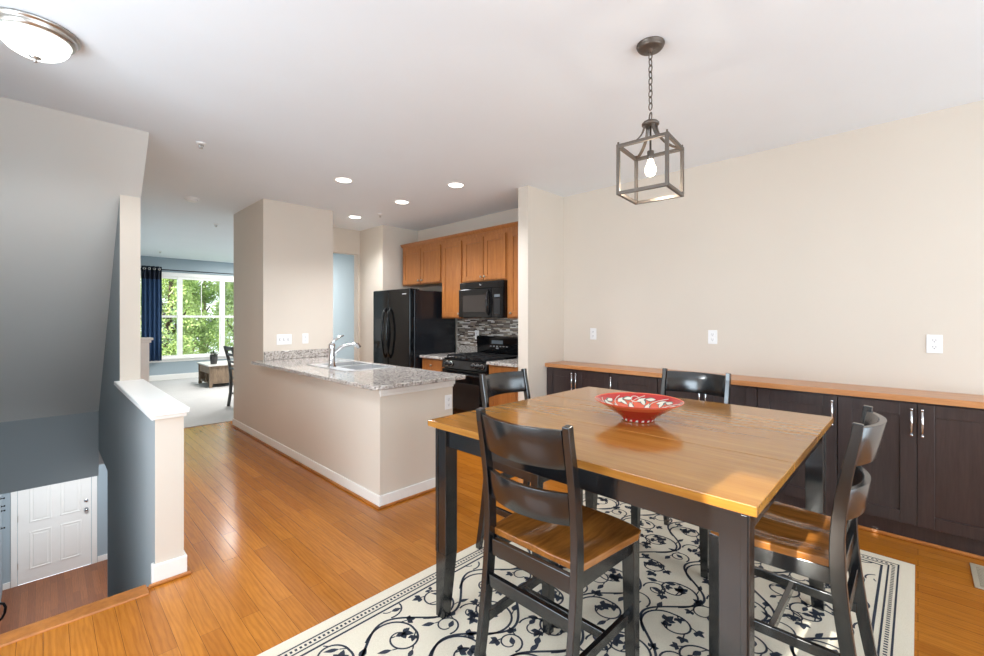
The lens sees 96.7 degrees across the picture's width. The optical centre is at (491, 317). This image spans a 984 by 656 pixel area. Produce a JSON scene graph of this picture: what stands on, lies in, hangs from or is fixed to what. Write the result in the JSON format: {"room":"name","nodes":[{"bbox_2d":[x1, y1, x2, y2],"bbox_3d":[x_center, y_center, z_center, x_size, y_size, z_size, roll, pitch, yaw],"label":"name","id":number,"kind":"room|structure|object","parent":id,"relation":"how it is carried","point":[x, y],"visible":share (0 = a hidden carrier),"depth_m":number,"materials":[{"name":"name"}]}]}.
{"room":"dining room","nodes":[
{"label":"dining room","id":0,"kind":"room"},
{"bbox_2d":[0,494,2,601],"bbox_3d":[-5.071,1.444,4.242,7.215,5.583,0.120,0,0,44],"label":"wall","id":1,"kind":"structure","parent":0,"point":[1,495],"depth_m":6.63,"materials":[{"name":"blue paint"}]},
{"bbox_2d":[0,602,6,620],"bbox_3d":[-6.137,3.675,5.452,0.060,0.300,0.126,0,0,44],"label":"handrail","id":2,"kind":"object","parent":1,"relation":"attached to","point":[1,603],"visible":1,"depth_m":5.47,"materials":[{"name":"black metal"}]},
{"bbox_2d":[0,411,98,493],"bbox_3d":[-4.523,1.325,4.385,0.200,0.680,0.850,0,0,44],"label":"wall","id":3,"kind":"structure","parent":0,"point":[37,452],"depth_m":4.35,"materials":[{"name":"blue paint"}]},
{"bbox_2d":[0,560,106,633],"bbox_3d":[-4.274,4.285,4.974,7.335,0.100,2.040,0,0,44],"label":"floor","id":4,"kind":"structure","parent":0,"point":[41,599],"depth_m":6.70,"materials":[{"name":"brown wood"}]},
{"bbox_2d":[3,464,106,587],"bbox_3d":[-6.944,2.950,7.575,0.120,2.570,2.040,0,0,44],"label":"wall","id":5,"kind":"structure","parent":0,"point":[102,478],"depth_m":7.59,"materials":[{"name":"blue paint"}]},
{"bbox_2d":[17,477,90,584],"bbox_3d":[-7.206,3.215,7.221,0.100,2.040,0.872,0,0,44],"label":"door","id":6,"kind":"structure","parent":5,"relation":"in","point":[54,520],"depth_m":7.21,"materials":[{"name":"white paint"}]},
{"bbox_2d":[11,476,96,587],"bbox_3d":[-7.195,3.175,7.219,0.018,2.120,1.010,0,0,44],"label":"trim","id":7,"kind":"structure","parent":5,"relation":"attached to","point":[94,479],"depth_m":6.89,"materials":[{"name":"white paint"}]},
{"bbox_2d":[2,554,106,589],"bbox_3d":[-6.896,4.185,7.528,0.014,0.100,2.040,0,0,44],"label":"baseboard","id":8,"kind":"structure","parent":5,"relation":"attached to","point":[5,586],"depth_m":7.59,"materials":[{"name":"white paint"}]},
{"bbox_2d":[0,97,148,421],"bbox_3d":[-3.691,-0.181,3.664,2.400,2.333,0.978,0,0,44],"label":"wall","id":9,"kind":"structure","parent":0,"point":[64,176],"depth_m":3.38,"materials":[{"name":"paint"}]},
{"bbox_2d":[99,195,183,596],"bbox_3d":[-3.006,1.444,3.588,3.585,5.583,0.125,0,0,44],"label":"wall","id":10,"kind":"structure","parent":0,"point":[151,452],"depth_m":3.19,"materials":[{"name":"beige paint"}]},
{"bbox_2d":[114,379,189,420],"bbox_3d":[-2.251,0.506,2.841,1.570,0.053,0.178,0,0,44],"label":"trim","id":11,"kind":"structure","parent":10,"relation":"on","point":[156,404],"depth_m":2.54,"materials":[{"name":"white paint"}]},
{"bbox_2d":[152,554,186,582],"bbox_3d":[-1.718,1.343,2.333,0.014,0.105,0.153,0,0,44],"label":"baseboard","id":12,"kind":"structure","parent":10,"relation":"attached to","point":[172,567],"depth_m":2.33,"materials":[{"name":"white paint"}]},
{"bbox_2d":[0,585,148,647],"bbox_3d":[-2.052,1.405,1.953,0.105,0.039,0.815,0,0,44],"label":"trim","id":13,"kind":"structure","parent":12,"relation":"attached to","point":[30,630],"depth_m":2.03,"materials":[{"name":"brown wood"}]},
{"bbox_2d":[149,565,190,587],"bbox_3d":[-2.992,1.386,3.575,3.605,0.018,0.185,0,0,44],"label":"trim","id":14,"kind":"structure","parent":10,"relation":"attached to","point":[188,572],"depth_m":2.32,"materials":[{"name":"brown wood"}]},
{"bbox_2d":[141,343,148,381],"bbox_3d":[-4.180,0.830,5.053,0.120,1.130,0.335,0,0,44],"label":"wall","id":15,"kind":"structure","parent":0,"point":[144,346],"depth_m":5.11,"materials":[{"name":"white paint"}]},
{"bbox_2d":[141,337,152,342],"bbox_3d":[-4.168,0.260,5.065,0.180,0.060,0.370,0,0,44],"label":"trim","id":16,"kind":"structure","parent":15,"relation":"on","point":[143,339],"depth_m":5.10,"materials":[{"name":"white paint"}]},
{"bbox_2d":[99,377,233,464],"bbox_3d":[-5.139,1.526,8.125,5.400,0.278,3.648,0,0,44],"label":"floor","id":17,"kind":"structure","parent":0,"point":[207,405],"depth_m":7.44,"materials":[{"name":"white carpet"}]},
{"bbox_2d":[197,360,233,387],"bbox_3d":[-5.693,1.161,9.175,0.940,0.452,0.660,0,0,44],"label":"coffee table","id":18,"kind":"object","parent":17,"relation":"on","point":[218,373],"visible":0.56,"depth_m":8.84,"materials":[{"name":"brown wood"}]},
{"bbox_2d":[209,351,218,363],"bbox_3d":[-5.652,0.799,8.891,0.231,0.271,0.235,0,0,44],"label":"potted plant","id":19,"kind":"object","parent":18,"relation":"on","point":[214,356],"visible":1,"depth_m":8.84,"materials":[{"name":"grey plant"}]},
{"bbox_2d":[223,346,233,405],"bbox_3d":[-3.886,0.911,6.903,0.440,0.956,0.524,0,0,44],"label":"chair","id":20,"kind":"object","parent":17,"relation":"on","point":[226,348],"visible":0.44,"depth_m":6.89,"materials":[{"name":"black wood"}]},
{"bbox_2d":[141,256,233,375],"bbox_3d":[-7.098,0.159,10.033,0.210,3.013,3.648,0,0,44],"label":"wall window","id":21,"kind":"structure","parent":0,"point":[161,368],"depth_m":10.03,"materials":[{"name":"blue paint"}]},
{"bbox_2d":[162,276,179,357],"bbox_3d":[-7.427,-0.020,9.706,0.115,1.830,0.820,0,0,44],"label":"window","id":22,"kind":"structure","parent":21,"relation":"attached to","point":[177,316],"depth_m":9.94,"materials":[{"name":"white paint"}]},
{"bbox_2d":[149,372,197,380],"bbox_3d":[-7.024,1.326,10.049,0.014,0.122,3.523,0,0,44],"label":"baseboard","id":23,"kind":"structure","parent":21,"relation":"attached to","point":[195,374],"depth_m":9.87,"materials":[{"name":"white paint"}]},
{"bbox_2d":[141,268,233,274],"bbox_3d":[-6.646,-1.065,10.320,0.176,0.051,2.690,0,0,44],"label":"curtain rod","id":24,"kind":"object","parent":21,"relation":"attached to","point":[141,268],"visible":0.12,"depth_m":10.00,"materials":[{"name":"black metal"}]},
{"bbox_2d":[141,265,161,360],"bbox_3d":[-7.374,-0.095,9.476,0.081,2.060,0.355,0,0,44],"label":"curtain","id":25,"kind":"object","parent":24,"relation":"hanging from","point":[151,279],"visible":0.93,"depth_m":9.49,"materials":[{"name":"blue fabric"}]},
{"bbox_2d":[180,277,222,356],"bbox_3d":[-6.844,-0.020,10.304,0.115,1.830,0.850,0,0,44],"label":"window","id":26,"kind":"structure","parent":21,"relation":"attached to","point":[220,281],"depth_m":10.31,"materials":[{"name":"white paint"}]},
{"bbox_2d":[223,279,233,354],"bbox_3d":[-6.251,-0.020,10.913,0.115,1.830,0.850,0,0,44],"label":"window","id":27,"kind":"structure","parent":21,"relation":"attached to","point":[224,280],"depth_m":10.59,"materials":[{"name":"white paint"}]},
{"bbox_2d":[234,198,332,433],"bbox_3d":[-2.683,0.024,5.601,1.100,2.743,0.820,0,0,44],"label":"wall column","id":28,"kind":"structure","parent":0,"point":[283,251],"depth_m":5.22,"materials":[{"name":"beige paint"}]},
{"bbox_2d":[276,334,291,344],"bbox_3d":[-2.413,0.250,5.080,0.014,0.120,0.169,0,0,44],"label":"switch plate","id":29,"kind":"object","parent":28,"relation":"attached to","point":[281,339],"visible":1,"depth_m":5.07,"materials":[{"name":"white plastic"}]},
{"bbox_2d":[302,333,307,343],"bbox_3d":[-2.244,0.247,5.257,0.008,0.120,0.075,0,0,44],"label":"switch plate","id":30,"kind":"object","parent":28,"relation":"attached to","point":[304,336],"visible":1,"depth_m":5.25,"materials":[{"name":"white plastic"}]},
{"bbox_2d":[333,227,359,254],"bbox_3d":[-2.398,-1.164,6.510,0.120,0.368,0.880,0,0,44],"label":"wall header","id":31,"kind":"structure","parent":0,"point":[345,241],"depth_m":6.62,"materials":[{"name":"beige paint"}]},
{"bbox_2d":[263,367,452,495],"bbox_3d":[-1.455,0.953,4.321,2.445,0.884,0.700,0,0,44],"label":"wall","id":32,"kind":"structure","parent":0,"point":[386,444],"depth_m":3.54,"materials":[{"name":"beige paint"}]},
{"bbox_2d":[232,418,380,506],"bbox_3d":[-2.093,1.350,4.444,3.559,0.090,0.014,0,0,44],"label":"baseboard","id":33,"kind":"structure","parent":32,"relation":"attached to","point":[352,486],"depth_m":3.93,"materials":[{"name":"white paint"}]},
{"bbox_2d":[231,424,434,509],"bbox_3d":[-1.844,1.386,4.689,3.575,0.018,0.744,0,0,44],"label":"trim","id":34,"kind":"structure","parent":32,"relation":"attached to","point":[243,431],"depth_m":3.58,"materials":[{"name":"brown wood"}]},
{"bbox_2d":[251,348,465,389],"bbox_3d":[-1.410,0.445,4.274,2.575,0.130,0.945,0,0,44],"label":"countertop","id":35,"kind":"structure","parent":32,"relation":"on","point":[292,361],"depth_m":3.83,"materials":[{"name":"stone"}]},
{"bbox_2d":[327,335,360,366],"bbox_3d":[-1.453,0.319,4.299,0.083,0.306,0.338,0,0,44],"label":"faucet","id":36,"kind":"object","parent":35,"relation":"on","point":[331,347],"visible":1,"depth_m":4.20,"materials":[{"name":"silver metal"}]},
{"bbox_2d":[307,361,394,371],"bbox_3d":[-1.408,0.572,4.345,0.824,0.201,0.516,0,0,44],"label":"sink","id":37,"kind":"object","parent":35,"relation":"in","point":[346,366],"visible":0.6,"depth_m":4.39,"materials":[{"name":"silver metal"}]},
{"bbox_2d":[323,362,365,366],"bbox_3d":[-1.523,0.575,4.516,0.360,0.195,0.375,0,0,44],"label":"basin","id":38,"kind":"object","parent":37,"relation":"in","point":[337,364],"depth_m":4.67,"materials":[{"name":"silver metal"}]},
{"bbox_2d":[341,364,386,369],"bbox_3d":[-1.233,0.575,4.234,0.360,0.195,0.375,0,0,44],"label":"basin","id":39,"kind":"object","parent":37,"relation":"in","point":[363,366],"depth_m":4.38,"materials":[{"name":"silver metal"}]},
{"bbox_2d":[381,478,434,505],"bbox_3d":[-0.569,1.350,3.468,0.014,0.090,0.714,0,0,44],"label":"baseboard","id":40,"kind":"structure","parent":32,"relation":"attached to","point":[402,493],"depth_m":3.37,"materials":[{"name":"white paint"}]},
{"bbox_2d":[379,380,454,396],"bbox_3d":[-0.571,0.545,3.460,0.022,0.069,0.724,0,0,44],"label":"trim","id":41,"kind":"structure","parent":32,"relation":"attached to","point":[388,392],"depth_m":3.42,"materials":[{"name":"white paint"}]},
{"bbox_2d":[445,394,451,409],"bbox_3d":[-0.366,0.707,3.681,0.008,0.120,0.075,0,0,44],"label":"wall outlet","id":42,"kind":"object","parent":32,"relation":"attached to","point":[448,398],"visible":1,"depth_m":3.68,"materials":[{"name":"white plastic"}]},
{"bbox_2d":[360,225,417,361],"bbox_3d":[-1.596,0.024,6.781,0.650,2.743,0.628,0,0,44],"label":"wall","id":43,"kind":"structure","parent":0,"point":[381,252],"depth_m":6.55,"materials":[{"name":"beige paint"}]},
{"bbox_2d":[354,255,359,360],"bbox_3d":[-2.103,0.207,6.812,0.120,2.375,0.035,0,0,44],"label":"door frame","id":44,"kind":"structure","parent":43,"relation":"attached to","point":[356,257],"depth_m":6.79,"materials":[{"name":"beige paint"}]},
{"bbox_2d":[0,0,983,262],"bbox_3d":[-2.475,-1.408,4.231,14.650,0.120,5.708,0,0,44],"label":"ceiling","id":45,"kind":"structure","parent":0,"point":[407,100],"depth_m":2.52,"materials":[{"name":"paint"}]},
{"bbox_2d":[0,7,80,62],"bbox_3d":[-2.141,-1.272,2.050,0.315,0.152,0.315,0,0,44],"label":"ceiling light","id":46,"kind":"object","parent":45,"relation":"attached to","point":[37,38],"visible":1,"depth_m":1.99,"materials":[{"name":"white glass"}]},
{"bbox_2d":[184,196,198,202],"bbox_3d":[-3.370,-1.327,4.912,0.140,0.043,0.140,0,0,44],"label":"smoke detector","id":47,"kind":"object","parent":45,"relation":"attached to","point":[188,198],"visible":1,"depth_m":4.87,"materials":[{"name":"white plastic"}]},
{"bbox_2d":[196,141,205,148],"bbox_3d":[-2.241,-1.326,3.369,0.068,0.044,0.068,0,0,44],"label":"sprinkler","id":48,"kind":"object","parent":45,"relation":"attached to","point":[200,143],"visible":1,"depth_m":3.36,"materials":[{"name":"white plastic"}]},
{"bbox_2d":[334,177,352,182],"bbox_3d":[-1.449,-1.345,4.274,0.184,0.004,0.184,0,0,44],"label":"recessed light","id":49,"kind":"object","parent":45,"relation":"in","point":[338,179],"visible":1,"depth_m":4.27,"materials":[{"name":"white paint"}]},
{"bbox_2d":[348,215,361,218],"bbox_3d":[-1.829,-1.345,5.837,0.184,0.004,0.184,0,0,44],"label":"recessed light","id":50,"kind":"object","parent":45,"relation":"in","point":[351,216],"visible":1,"depth_m":5.85,"materials":[{"name":"white paint"}]},
{"bbox_2d":[394,200,409,203],"bbox_3d":[-1.046,-1.345,5.081,0.184,0.004,0.184,0,0,44],"label":"recessed light","id":51,"kind":"object","parent":45,"relation":"in","point":[395,201],"visible":1,"depth_m":5.09,"materials":[{"name":"white paint"}]},
{"bbox_2d":[447,182,464,187],"bbox_3d":[-0.365,-1.345,4.432,0.184,0.004,0.184,0,0,44],"label":"recessed light","id":52,"kind":"object","parent":45,"relation":"in","point":[452,184],"visible":1,"depth_m":4.43,"materials":[{"name":"white paint"}]},
{"bbox_2d":[616,36,683,204],"bbox_3d":[0.781,-0.975,2.156,0.248,0.746,0.248,0,0,39],"label":"pendant lantern","id":53,"kind":"object","parent":45,"relation":"hanging from","point":[649,46],"visible":1,"depth_m":2.14,"materials":[{"name":"grey metal"}]},
{"bbox_2d":[647,126,653,159],"bbox_3d":[0.781,-0.864,2.156,0.034,0.167,0.034,0,0,39],"label":"socket","id":54,"kind":"object","parent":53,"relation":"attached to","point":[650,154],"depth_m":2.15,"materials":[{"name":"grey metal"}]},
{"bbox_2d":[0,421,983,655],"bbox_3d":[-0.576,1.530,2.311,9.250,0.270,5.608,0,0,44],"label":"floor","id":55,"kind":"structure","parent":0,"point":[275,550],"depth_m":2.50,"materials":[{"name":"brown wood"}]},
{"bbox_2d":[373,288,454,368],"bbox_3d":[-1.124,0.507,6.113,0.878,1.775,0.851,0,0,44],"label":"refrigerator","id":56,"kind":"object","parent":55,"relation":"on","point":[408,323],"visible":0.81,"depth_m":5.81,"materials":[{"name":"black metal"}]},
{"bbox_2d":[422,358,444,371],"bbox_3d":[-0.543,0.953,5.721,0.438,0.884,0.677,0,0,44],"label":"base cabinet","id":57,"kind":"object","parent":55,"relation":"on","point":[427,364],"visible":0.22,"depth_m":5.49,"materials":[{"name":"brown wood"}]},
{"bbox_2d":[420,345,476,359],"bbox_3d":[-0.542,0.443,5.724,0.445,0.135,0.673,0,0,44],"label":"countertop","id":58,"kind":"structure","parent":57,"relation":"on","point":[460,348],"depth_m":5.86,"materials":[{"name":"stone"}]},
{"bbox_2d":[441,335,517,414],"bbox_3d":[-0.132,0.802,5.275,0.756,1.145,0.707,0,0,44],"label":"gas range","id":59,"kind":"object","parent":55,"relation":"on","point":[467,397],"visible":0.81,"depth_m":5.13,"materials":[{"name":"black metal"}]},
{"bbox_2d":[444,356,516,361],"bbox_3d":[-0.120,0.485,5.286,0.750,0.010,0.565,0,0,44],"label":"cooktop","id":60,"kind":"object","parent":59,"relation":"in","point":[456,358],"depth_m":5.11,"materials":[{"name":"black ceramic"}]},
{"bbox_2d":[489,365,517,406],"bbox_3d":[0.318,0.953,4.883,0.418,0.884,0.677,0,0,44],"label":"base cabinet","id":61,"kind":"object","parent":55,"relation":"on","point":[505,398],"visible":0.04,"depth_m":4.66,"materials":[{"name":"brown wood"}]},
{"bbox_2d":[486,358,517,366],"bbox_3d":[0.319,0.443,4.884,0.421,0.135,0.673,0,0,44],"label":"countertop","id":62,"kind":"structure","parent":61,"relation":"on","point":[509,362],"depth_m":4.69,"materials":[{"name":"stone"}]},
{"bbox_2d":[547,367,610,394],"bbox_3d":[0.943,0.956,4.497,0.745,0.879,0.354,0,0,44],"label":"base cabinet","id":63,"kind":"object","parent":55,"relation":"on","point":[558,379],"visible":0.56,"depth_m":4.42,"materials":[{"name":"brown wood"}]},
{"bbox_2d":[257,490,914,655],"bbox_3d":[0.672,1.390,2.092,1.933,0.009,2.895,0,0,44],"label":"area rug","id":64,"kind":"object","parent":55,"relation":"on","point":[401,619],"visible":0.41,"depth_m":2.04,"materials":[{"name":"white fabric"}]},
{"bbox_2d":[476,368,582,575],"bbox_3d":[0.221,0.859,2.612,0.528,1.051,0.470,0,0,44],"label":"dining chair","id":65,"kind":"object","parent":64,"relation":"on","point":[493,384],"visible":0.12,"depth_m":2.61,"materials":[{"name":"black wood"}]},
{"bbox_2d":[474,407,640,655],"bbox_3d":[0.237,0.859,1.634,0.470,1.051,0.528,0,0,44],"label":"dining chair","id":66,"kind":"object","parent":64,"relation":"on","point":[589,542],"visible":1,"depth_m":1.52,"materials":[{"name":"black wood"}]},
{"bbox_2d":[428,386,833,655],"bbox_3d":[0.668,0.930,2.069,1.350,0.910,1.393,0,0,44],"label":"dining table","id":67,"kind":"object","parent":64,"relation":"on","point":[719,468],"visible":0.86,"depth_m":1.62,"materials":[{"name":"brown wood"}]},
{"bbox_2d":[595,392,684,422],"bbox_3d":[0.684,0.427,2.046,0.398,0.094,0.398,0,0,44],"label":"bowl","id":68,"kind":"object","parent":67,"relation":"on","point":[635,407],"visible":1,"depth_m":2.10,"materials":[{"name":"red ceramic"}]},
{"bbox_2d":[631,368,730,578],"bbox_3d":[1.151,0.859,2.636,0.470,1.051,0.528,0,0,44],"label":"dining chair","id":69,"kind":"object","parent":64,"relation":"on","point":[718,385],"visible":0.16,"depth_m":2.73,"materials":[{"name":"black wood"}]},
{"bbox_2d":[709,405,886,655],"bbox_3d":[1.153,0.859,1.669,0.528,1.051,0.470,0,0,44],"label":"dining chair","id":70,"kind":"object","parent":64,"relation":"on","point":[817,546],"visible":0.77,"depth_m":1.54,"materials":[{"name":"black wood"}]},
{"bbox_2d":[610,373,657,393],"bbox_3d":[1.374,0.956,4.076,0.456,0.879,0.354,0,0,44],"label":"base cabinet","id":71,"kind":"object","parent":55,"relation":"on","point":[623,382],"visible":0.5,"depth_m":3.97,"materials":[{"name":"brown wood"}]},
{"bbox_2d":[658,378,757,407],"bbox_3d":[1.812,0.956,3.650,0.763,0.879,0.354,0,0,44],"label":"base cabinet","id":72,"kind":"object","parent":55,"relation":"on","point":[739,395],"visible":0.15,"depth_m":3.40,"materials":[{"name":"brown wood"}]},
{"bbox_2d":[758,387,837,515],"bbox_3d":[2.256,0.956,3.217,0.472,0.879,0.354,0,0,44],"label":"base cabinet","id":73,"kind":"object","parent":55,"relation":"on","point":[821,404],"visible":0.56,"depth_m":3.08,"materials":[{"name":"brown wood"}]},
{"bbox_2d":[838,395,983,555],"bbox_3d":[2.706,0.956,2.779,0.781,0.879,0.354,0,0,44],"label":"base cabinet","id":74,"kind":"object","parent":55,"relation":"on","point":[927,472],"visible":0.88,"depth_m":2.66,"materials":[{"name":"brown wood"}]},
{"bbox_2d":[545,361,983,408],"bbox_3d":[1.839,0.496,3.632,3.235,0.038,0.346,0,0,44],"label":"countertop","id":75,"kind":"structure","parent":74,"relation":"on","point":[898,394],"depth_m":3.05,"materials":[{"name":"brown wood"}]},
{"bbox_2d":[858,525,983,560],"bbox_3d":[1.763,1.384,3.554,3.235,0.022,0.016,0,0,44],"label":"trim","id":76,"kind":"structure","parent":74,"relation":"attached to","point":[975,556],"depth_m":2.68,"materials":[{"name":"brown wood"}]},
{"bbox_2d":[970,563,983,589],"bbox_3d":[2.650,1.391,2.333,0.120,0.006,0.310,0,0,44],"label":"floor vent","id":77,"kind":"object","parent":55,"relation":"in","point":[977,570],"visible":1,"depth_m":2.37,"materials":[{"name":"beige metal"}]},
{"bbox_2d":[518,185,563,400],"bbox_3d":[0.536,0.024,4.708,0.133,2.743,0.623,0,0,44],"label":"wall","id":78,"kind":"structure","parent":0,"point":[540,212],"depth_m":4.56,"materials":[{"name":"beige paint"}]},
{"bbox_2d":[333,100,983,394],"bbox_3d":[-0.515,0.159,6.242,14.650,3.013,0.132,0,0,44],"label":"wall","id":79,"kind":"structure","parent":0,"point":[835,258],"depth_m":3.38,"materials":[{"name":"beige paint"}]},
{"bbox_2d":[403,241,441,286],"bbox_3d":[-0.896,-0.752,6.275,0.918,0.565,0.377,0,0,44],"label":"upper cabinet","id":80,"kind":"object","parent":79,"relation":"attached to","point":[422,264],"visible":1,"depth_m":6.14,"materials":[{"name":"brown wood"}]},
{"bbox_2d":[442,237,462,317],"bbox_3d":[-0.419,-0.515,5.810,0.412,1.040,0.377,0,0,44],"label":"upper cabinet","id":81,"kind":"object","parent":79,"relation":"attached to","point":[452,249],"visible":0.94,"depth_m":5.70,"materials":[{"name":"brown wood"}]},
{"bbox_2d":[459,280,506,317],"bbox_3d":[-0.030,-0.219,5.367,0.750,0.438,0.443,0,0,44],"label":"microwave","id":82,"kind":"object","parent":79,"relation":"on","point":[484,299],"visible":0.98,"depth_m":5.20,"materials":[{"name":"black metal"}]},
{"bbox_2d":[463,228,506,282],"bbox_3d":[0.002,-0.738,5.400,0.758,0.595,0.377,0,0,44],"label":"upper cabinet","id":83,"kind":"object","parent":79,"relation":"attached to","point":[484,254],"visible":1,"depth_m":5.25,"materials":[{"name":"brown wood"}]},
{"bbox_2d":[507,226,517,317],"bbox_3d":[0.424,-0.515,4.989,0.416,1.040,0.377,0,0,44],"label":"upper cabinet","id":84,"kind":"object","parent":79,"relation":"attached to","point":[512,232],"visible":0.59,"depth_m":4.95,"materials":[{"name":"brown wood"}]},
{"bbox_2d":[400,221,517,248],"bbox_3d":[-0.328,-1.058,5.732,2.530,0.045,0.362,0,0,44],"label":"trim","id":85,"kind":"structure","parent":84,"relation":"on","point":[512,224],"depth_m":5.53,"materials":[{"name":"brown wood"}]},
{"bbox_2d":[590,328,595,339],"bbox_3d":[1.069,0.168,4.618,0.075,0.120,0.008,0,0,44],"label":"wall outlet","id":86,"kind":"object","parent":79,"relation":"attached to","point":[592,330],"visible":1,"depth_m":4.62,"materials":[{"name":"white plastic"}]},
{"bbox_2d":[708,330,716,343],"bbox_3d":[1.914,0.165,3.795,0.075,0.120,0.008,0,0,44],"label":"wall outlet","id":87,"kind":"object","parent":79,"relation":"attached to","point":[712,334],"visible":1,"depth_m":3.79,"materials":[{"name":"white plastic"}]},
{"bbox_2d":[926,335,942,352],"bbox_3d":[2.883,0.169,2.851,0.075,0.120,0.008,0,0,44],"label":"wall outlet","id":88,"kind":"object","parent":79,"relation":"attached to","point":[934,343],"visible":1,"depth_m":2.85,"materials":[{"name":"white plastic"}]},
{"bbox_2d":[931,338,937,342],"bbox_3d":[2.881,0.147,2.849,0.034,0.034,0.002,0,0,44],"label":"socket","id":89,"kind":"object","parent":88,"relation":"attached to","point":[933,340],"depth_m":2.85,"materials":[{"name":"white plastic"}]},
{"label":"outside","id":90,"kind":"structure","parent":0,"visible":0},
{"bbox_3d":[-22.387,4.895,28.789,47.750,0.200,70.000,0,0,44],"label":"lawn","id":91,"kind":"structure","parent":90,"visible":0},
{"bbox_2d":[162,279,206,355],"bbox_3d":[-9.521,1.041,12.850,2.101,7.536,2.116,0,0,-29],"label":"tree","id":92,"kind":"object","parent":91,"relation":"on","point":[169,345],"visible":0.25,"depth_m":12.77,"materials":[{"name":"green plant"}]},
{"bbox_2d":[162,280,218,353],"bbox_3d":[-11.100,0.754,16.102,2.344,8.111,2.292,0,0,-41],"label":"tree","id":93,"kind":"object","parent":91,"relation":"on","point":[206,294],"visible":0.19,"depth_m":16.09,"materials":[{"name":"green plant"}]},
{"bbox_2d":[174,281,230,353],"bbox_3d":[-12.992,0.412,19.661,2.834,8.794,2.707,0,0,44],"label":"tree","id":94,"kind":"object","parent":91,"relation":"on","point":[203,281],"visible":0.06,"depth_m":19.70,"materials":[{"name":"green plant"}]},
{"bbox_2d":[205,281,233,351],"bbox_3d":[-8.286,1.034,14.751,2.270,7.551,2.138,0,0,-6],"label":"tree","id":95,"kind":"object","parent":91,"relation":"on","point":[229,286],"visible":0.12,"depth_m":14.11,"materials":[{"name":"green plant"}]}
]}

